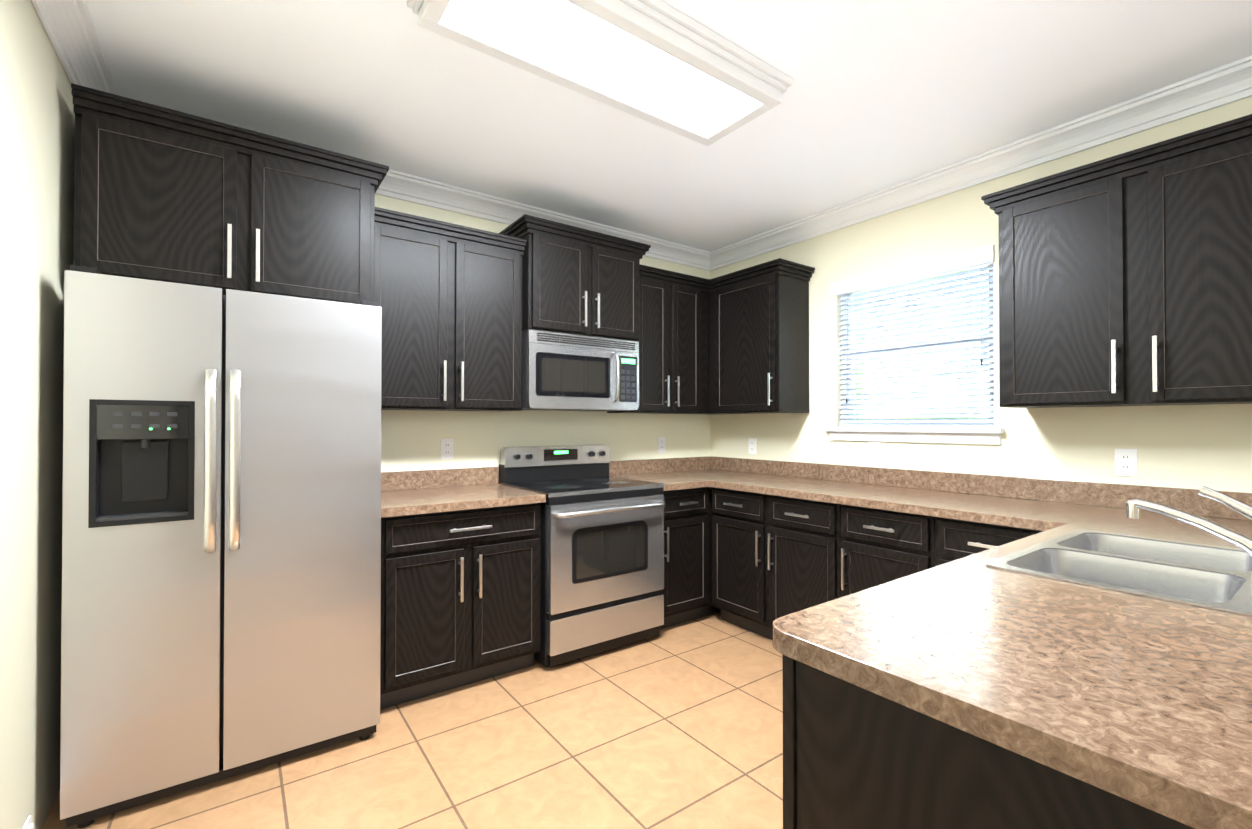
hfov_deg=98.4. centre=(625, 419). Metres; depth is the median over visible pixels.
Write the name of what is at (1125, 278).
upper cabinet
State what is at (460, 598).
base cabinet
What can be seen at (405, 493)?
countertop
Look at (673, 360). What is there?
upper cabinet
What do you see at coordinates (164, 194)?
upper cabinet
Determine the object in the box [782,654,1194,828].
base cabinet
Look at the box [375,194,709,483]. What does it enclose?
wall
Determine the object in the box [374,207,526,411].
upper cabinet
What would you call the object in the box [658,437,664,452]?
electrical outlet
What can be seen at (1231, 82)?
crown molding
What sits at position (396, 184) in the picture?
crown molding
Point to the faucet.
(1243, 542)
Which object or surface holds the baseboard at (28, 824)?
attached to the wall at (37, 127)
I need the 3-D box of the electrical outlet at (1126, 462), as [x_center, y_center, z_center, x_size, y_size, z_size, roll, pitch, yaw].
[2.136,0.183,2.307,0.007,0.116,0.072,0,-1,-36]
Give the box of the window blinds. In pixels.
[830,245,993,426]
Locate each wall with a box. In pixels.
[0,0,74,828]
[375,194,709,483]
[710,96,1251,492]
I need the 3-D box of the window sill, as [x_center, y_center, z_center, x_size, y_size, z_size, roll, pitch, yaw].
[1.604,0.088,3.083,0.125,0.084,0.980,0,-1,-36]
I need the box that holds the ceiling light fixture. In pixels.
[407,0,791,145]
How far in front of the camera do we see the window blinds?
3.03 m
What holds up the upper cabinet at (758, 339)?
attached to the wall at (1191, 446)
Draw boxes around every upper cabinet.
[71,83,388,303]
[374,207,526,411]
[499,214,650,341]
[607,264,709,413]
[706,258,814,414]
[981,114,1251,407]
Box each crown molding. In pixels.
[31,0,117,94]
[375,169,710,269]
[707,55,1251,270]
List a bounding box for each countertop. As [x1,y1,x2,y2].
[381,467,545,517]
[609,459,708,490]
[657,456,1251,538]
[773,520,1251,828]
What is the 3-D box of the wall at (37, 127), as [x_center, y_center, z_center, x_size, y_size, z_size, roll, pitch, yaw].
[-0.598,-0.037,-0.115,0.120,2.620,5.730,0,-1,-36]
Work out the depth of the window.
3.08 m
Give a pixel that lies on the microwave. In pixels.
(565, 372)
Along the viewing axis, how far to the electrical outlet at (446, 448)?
3.10 m
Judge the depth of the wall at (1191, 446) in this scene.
2.74 m
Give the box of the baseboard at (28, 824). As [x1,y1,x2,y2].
[22,815,33,828]
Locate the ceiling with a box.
[84,0,1251,251]
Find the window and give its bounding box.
[842,264,993,427]
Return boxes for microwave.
[522,330,638,410]
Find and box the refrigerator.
[60,265,381,827]
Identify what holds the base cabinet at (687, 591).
on the floor
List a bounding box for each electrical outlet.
[441,439,453,458]
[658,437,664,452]
[748,438,755,453]
[1115,449,1137,476]
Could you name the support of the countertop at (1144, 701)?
on the base cabinet at (855, 757)
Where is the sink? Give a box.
[986,486,1251,615]
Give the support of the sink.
in the countertop at (1144, 701)
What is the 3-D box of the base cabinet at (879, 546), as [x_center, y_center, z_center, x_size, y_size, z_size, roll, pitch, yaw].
[1.440,0.860,2.712,0.642,0.874,0.455,0,-1,-36]
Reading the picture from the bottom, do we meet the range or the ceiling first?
the range
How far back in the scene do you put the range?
2.97 m
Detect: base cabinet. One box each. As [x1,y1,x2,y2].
[380,503,540,709]
[660,487,719,628]
[712,487,840,639]
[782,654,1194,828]
[841,504,934,596]
[935,517,1042,566]
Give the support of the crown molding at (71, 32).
attached to the wall at (37, 127)
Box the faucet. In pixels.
[1126,486,1251,555]
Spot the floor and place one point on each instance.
(679, 726)
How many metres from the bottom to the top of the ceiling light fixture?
0.094 m
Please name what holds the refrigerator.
on the floor
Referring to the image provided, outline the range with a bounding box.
[499,444,665,666]
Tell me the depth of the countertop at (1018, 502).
2.55 m
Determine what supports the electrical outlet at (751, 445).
attached to the wall at (1191, 446)
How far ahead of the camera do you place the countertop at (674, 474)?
3.84 m
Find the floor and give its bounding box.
[41,612,782,828]
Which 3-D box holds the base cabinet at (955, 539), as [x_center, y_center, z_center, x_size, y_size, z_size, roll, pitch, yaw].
[1.707,0.857,2.341,0.642,0.874,0.455,0,-1,-36]
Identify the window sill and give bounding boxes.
[825,427,1004,444]
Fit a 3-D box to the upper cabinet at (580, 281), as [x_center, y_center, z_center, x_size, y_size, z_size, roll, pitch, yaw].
[-0.321,-0.804,3.348,0.871,0.608,0.432,0,-1,-36]
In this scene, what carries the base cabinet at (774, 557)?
on the floor

